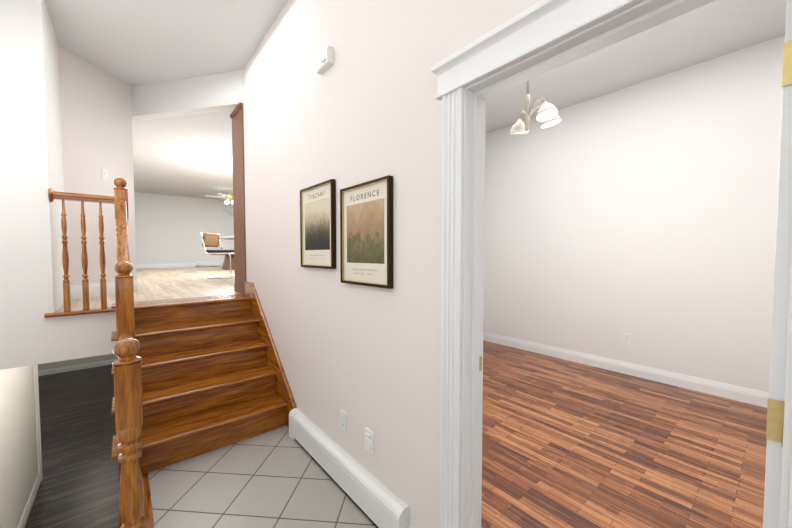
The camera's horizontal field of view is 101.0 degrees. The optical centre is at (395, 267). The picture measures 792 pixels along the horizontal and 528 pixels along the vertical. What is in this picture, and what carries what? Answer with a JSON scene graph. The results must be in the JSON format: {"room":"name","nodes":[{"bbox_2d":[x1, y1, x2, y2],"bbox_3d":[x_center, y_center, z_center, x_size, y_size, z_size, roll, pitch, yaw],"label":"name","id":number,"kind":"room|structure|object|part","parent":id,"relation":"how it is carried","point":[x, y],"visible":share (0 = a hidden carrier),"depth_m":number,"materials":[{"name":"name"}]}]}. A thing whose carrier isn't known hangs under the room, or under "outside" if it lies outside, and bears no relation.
{"room":"entrance hallway","nodes":[
{"label":"entrance hallway","id":0,"kind":"room"},
{"bbox_2d":[0,365,37,527],"bbox_3d":[-1.948,0.585,0.754,0.120,5.105,9.600,-2,3,-40],"label":"wall","id":1,"kind":"structure","parent":0,"point":[18,459],"depth_m":3.68,"materials":[{"name":"white paint"}]},
{"bbox_2d":[18,0,791,527],"bbox_3d":[-1.427,0.996,5.384,12.000,3.923,16.000,-2,3,-40],"label":"trim","id":2,"kind":"structure","parent":1,"relation":"attached to","point":[538,38],"depth_m":1.28,"materials":[{"name":"paint"}]},
{"bbox_3d":[-6.521,1.908,5.131,3.820,2.120,8.700,-2,3,-40],"label":"baseboard trim","id":3,"kind":"part","parent":2,"relation":"part of","materials":[{"name":"paint"}]},
{"bbox_3d":[-2.757,0.014,9.040,9.300,0.140,8.631,-2,3,-40],"label":"baseboard trim","id":4,"kind":"part","parent":2,"relation":"part of","materials":[{"name":"paint"}]},
{"bbox_3d":[0.429,1.359,-0.415,1.985,0.140,4.710,-2,3,-40],"label":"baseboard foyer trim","id":5,"kind":"part","parent":2,"relation":"part of","materials":[{"name":"paint"}]},
{"bbox_3d":[0.566,0.289,0.996,0.182,2.168,1.104,-2,3,-40],"label":"door casing trim","id":6,"kind":"part","parent":2,"relation":"part of","materials":[{"name":"paint"}]},
{"bbox_3d":[1.559,1.241,2.609,3.395,0.140,4.900,-2,3,-40],"label":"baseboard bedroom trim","id":7,"kind":"part","parent":2,"relation":"part of","materials":[{"name":"paint"}]},
{"bbox_3d":[1.211,0.350,0.981,0.812,2.027,0.043,-2,3,-35],"label":"door","id":8,"kind":"part","parent":2,"relation":"part of","materials":[{"name":"paint"}]},
{"bbox_2d":[0,312,116,369],"bbox_3d":[-2.484,0.294,8.724,9.300,0.355,9.484,-2,3,-40],"label":"wall","id":9,"kind":"structure","parent":0,"point":[27,341],"depth_m":2.46,"materials":[{"name":"white paint"}]},
{"bbox_2d":[25,364,118,527],"bbox_3d":[-6.689,2.970,5.358,3.800,0.020,9.400,-2,3,-40],"label":"floor","id":10,"kind":"structure","parent":0,"point":[78,486],"depth_m":5.20,"materials":[{"name":"grey wood"}]},
{"bbox_2d":[38,353,116,370],"bbox_3d":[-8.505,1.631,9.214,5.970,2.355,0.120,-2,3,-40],"label":"baseboard","id":11,"kind":"structure","parent":0,"point":[59,364],"depth_m":8.94,"materials":[{"name":"paint"}]},
{"bbox_2d":[58,45,136,284],"bbox_3d":[-3.744,-0.888,3.505,1.449,2.375,1.449,-2,3,-40],"label":"wall","id":12,"kind":"structure","parent":0,"point":[96,115],"depth_m":3.35,"materials":[{"name":"white paint"}]},
{"bbox_2d":[101,168,107,180],"bbox_3d":[-3.092,-0.984,3.469,0.053,0.115,0.053,-2,3,-40],"label":"light switch","id":13,"kind":"object","parent":12,"relation":"attached to","point":[104,174],"visible":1,"depth_m":3.46,"materials":[{"name":"white plastic"}]},
{"bbox_2d":[56,267,240,310],"bbox_3d":[-2.288,0.098,8.919,8.740,0.020,9.424,-2,3,-40],"label":"floor","id":14,"kind":"structure","parent":0,"point":[168,283],"depth_m":4.60,"materials":[{"name":"beige wood"}]},
{"bbox_2d":[201,232,234,278],"bbox_3d":[-3.182,-0.217,6.053,0.557,0.830,0.493,0,2,5],"label":"chair","id":15,"kind":"object","parent":14,"relation":"on","point":[210,240],"visible":0.73,"depth_m":5.90,"materials":[{"name":"silver metal"}]},
{"bbox_3d":[-3.160,-0.292,6.048,0.616,0.047,0.616,-2,3,-40],"label":"seat","id":16,"kind":"part","parent":15,"relation":"part of","materials":[{"name":"leather"}]},
{"bbox_2d":[210,254,234,269],"bbox_3d":[-4.750,-0.156,9.341,0.900,0.454,0.560,-2,3,-40],"label":"side table","id":17,"kind":"object","parent":14,"relation":"on","point":[226,264],"visible":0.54,"depth_m":9.21,"materials":[{"name":"brown wood"}]},
{"bbox_2d":[219,236,233,239],"bbox_3d":[-2.572,-0.173,6.114,1.284,0.739,1.284,-2,3,-40],"label":"dining table","id":18,"kind":"object","parent":14,"relation":"on","point":[229,238],"depth_m":5.64,"materials":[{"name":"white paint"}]},
{"bbox_2d":[229,102,245,294],"bbox_3d":[-1.718,-0.726,3.697,0.172,2.034,0.452,-2,3,-40],"label":"pilaster column","id":19,"kind":"structure","parent":14,"relation":"on","point":[236,116],"depth_m":3.62,"materials":[{"name":"brown wood"}]},
{"bbox_2d":[134,192,233,263],"bbox_3d":[-5.567,-1.234,12.348,9.300,2.375,0.120,-2,3,-40],"label":"wall","id":20,"kind":"structure","parent":0,"point":[169,229],"depth_m":10.86,"materials":[{"name":"white paint"}]},
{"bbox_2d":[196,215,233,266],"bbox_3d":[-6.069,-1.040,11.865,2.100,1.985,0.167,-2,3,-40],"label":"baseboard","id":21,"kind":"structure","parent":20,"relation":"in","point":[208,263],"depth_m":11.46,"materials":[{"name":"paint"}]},
{"bbox_2d":[131,70,242,120],"bbox_3d":[-2.325,-1.913,3.671,1.489,0.340,0.120,1,2,13],"label":"wall","id":22,"kind":"structure","parent":0,"point":[200,95],"depth_m":3.61,"materials":[{"name":"white paint"}]},
{"bbox_2d":[0,0,375,527],"bbox_3d":[-0.404,-0.276,0.566,2.050,3.370,7.380,-2,3,-40],"label":"shell","id":23,"kind":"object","parent":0,"point":[278,478],"visible":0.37,"depth_m":2.30,"materials":[{"name":"ceramic"}]},
{"bbox_2d":[243,0,539,527],"bbox_3d":[0.590,-0.301,0.967,0.120,3.350,6.720,-2,3,-40],"label":"wall","id":24,"kind":"structure","parent":0,"point":[366,106],"depth_m":1.80,"materials":[{"name":"white paint"}]},
{"bbox_2d":[300,179,335,268],"bbox_3d":[-0.532,-0.271,2.192,0.030,0.550,0.465,-2,3,-40],"label":"frame","id":25,"kind":"object","parent":24,"relation":"attached to","point":[317,225],"visible":1,"depth_m":2.16,"materials":[{"name":"brown metal"}]},
{"bbox_2d":[316,45,333,74],"bbox_3d":[-0.446,-1.289,2.038,0.044,0.096,0.160,-2,3,-40],"label":"box","id":26,"kind":"object","parent":24,"relation":"attached to","point":[324,60],"visible":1,"depth_m":2.00,"materials":[{"name":"white plastic"}]},
{"bbox_2d":[340,410,346,431],"bbox_3d":[-0.326,0.944,2.010,0.009,0.116,0.072,-2,3,-40],"label":"outlet","id":27,"kind":"object","parent":24,"relation":"attached to","point":[343,420],"visible":1,"depth_m":2.00,"materials":[{"name":"white plastic"}]},
{"bbox_2d":[340,175,392,288],"bbox_3d":[-0.171,-0.176,1.764,0.030,0.547,0.458,-2,3,-40],"label":"framed picture","id":28,"kind":"object","parent":24,"relation":"attached to","point":[366,233],"visible":1,"depth_m":1.74,"materials":[{"name":"brown paper"}]},
{"bbox_2d":[364,427,373,454],"bbox_3d":[-0.151,0.958,1.794,0.018,0.128,0.086,-2,3,-40],"label":"outlet","id":29,"kind":"object","parent":24,"relation":"attached to","point":[369,440],"visible":1,"depth_m":1.78,"materials":[{"name":"white plastic"}]},
{"bbox_2d":[45,0,786,200],"bbox_3d":[-0.438,-2.228,6.087,9.420,0.100,16.240,-2,3,-40],"label":"ceiling","id":30,"kind":"structure","parent":0,"point":[135,42],"depth_m":3.17,"materials":[{"name":"paint"}]},
{"bbox_2d":[205,191,232,203],"bbox_3d":[-5.147,-2.132,10.038,1.242,0.398,1.187,-2,3,-40],"label":"ceiling fan","id":31,"kind":"object","parent":30,"relation":"hanging from","point":[228,197],"visible":0.94,"depth_m":9.92,"materials":[{"name":"gold metal"}]},
{"bbox_2d":[509,80,561,133],"bbox_3d":[0.910,-1.461,2.162,0.279,1.124,0.396,-2,3,-40],"label":"chandelier","id":32,"kind":"object","parent":30,"relation":"hanging from","point":[547,115],"visible":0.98,"depth_m":2.15,"materials":[{"name":"white glass"}]},
{"bbox_3d":[0.873,-1.460,2.151,0.124,1.124,0.124,-2,3,-40],"label":"stem","id":33,"kind":"part","parent":32,"relation":"part of","materials":[{"name":"silver metal"}]},
{"bbox_2d":[481,340,766,527],"bbox_3d":[1.538,1.321,2.595,3.450,0.020,4.900,-2,3,-40],"label":"floor","id":34,"kind":"structure","parent":0,"point":[567,444],"depth_m":2.35,"materials":[{"name":"brown wood"}]},
{"bbox_2d":[483,35,784,392],"bbox_3d":[2.906,-0.407,3.674,0.120,3.350,5.140,-2,3,-40],"label":"wall","id":35,"kind":"structure","parent":0,"point":[643,214],"depth_m":3.64,"materials":[{"name":"white paint"}]},
{"bbox_2d":[623,333,629,343],"bbox_3d":[2.715,0.842,3.850,0.009,0.116,0.072,-2,3,-40],"label":"outlet","id":36,"kind":"object","parent":35,"relation":"attached to","point":[626,338],"visible":1,"depth_m":3.85,"materials":[{"name":"white plastic"}]},
{"bbox_3d":[0.419,1.588,-0.395,1.985,0.280,4.740,-2,3,-40],"label":"floor","id":37,"kind":"structure","parent":0,"visible":0},
{"bbox_2d":[111,281,296,527],"bbox_3d":[-1.734,1.644,2.182,1.982,2.878,2.230,-2,3,-40],"label":"staircase","id":38,"kind":"structure","parent":37,"relation":"on","point":[213,374],"depth_m":2.65,"materials":[{"name":"brown wood"}]},
{"bbox_2d":[44,178,144,527],"bbox_3d":[-2.268,0.974,2.037,1.018,3.359,2.647,-2,3,-40],"label":"balustrade","id":39,"kind":"object","parent":38,"relation":"on","point":[128,392],"visible":1,"depth_m":1.94,"materials":[{"name":"brown wood"}]},
{"bbox_3d":[-2.456,0.352,2.569,0.412,0.030,0.105,-2,3,-40],"label":"landing nosing trim","id":40,"kind":"part","parent":39,"relation":"part of","materials":[{"name":"brown wood"}]},
{"bbox_3d":[-1.094,0.823,1.348,0.094,1.068,0.094,-2,3,-40],"label":"newel post","id":41,"kind":"part","parent":39,"relation":"part of","materials":[{"name":"brown wood"}]},
{"bbox_3d":[-1.986,0.928,1.731,1.056,1.054,1.905,-2,3,-40],"label":"stringer trim","id":42,"kind":"part","parent":38,"relation":"part of","materials":[{"name":"brown wood"}]},
{"bbox_3d":[-1.206,0.732,3.039,0.026,1.123,1.299,-2,3,-40],"label":"skirt trim","id":43,"kind":"part","parent":38,"relation":"part of","materials":[{"name":"brown wood"}]}
]}

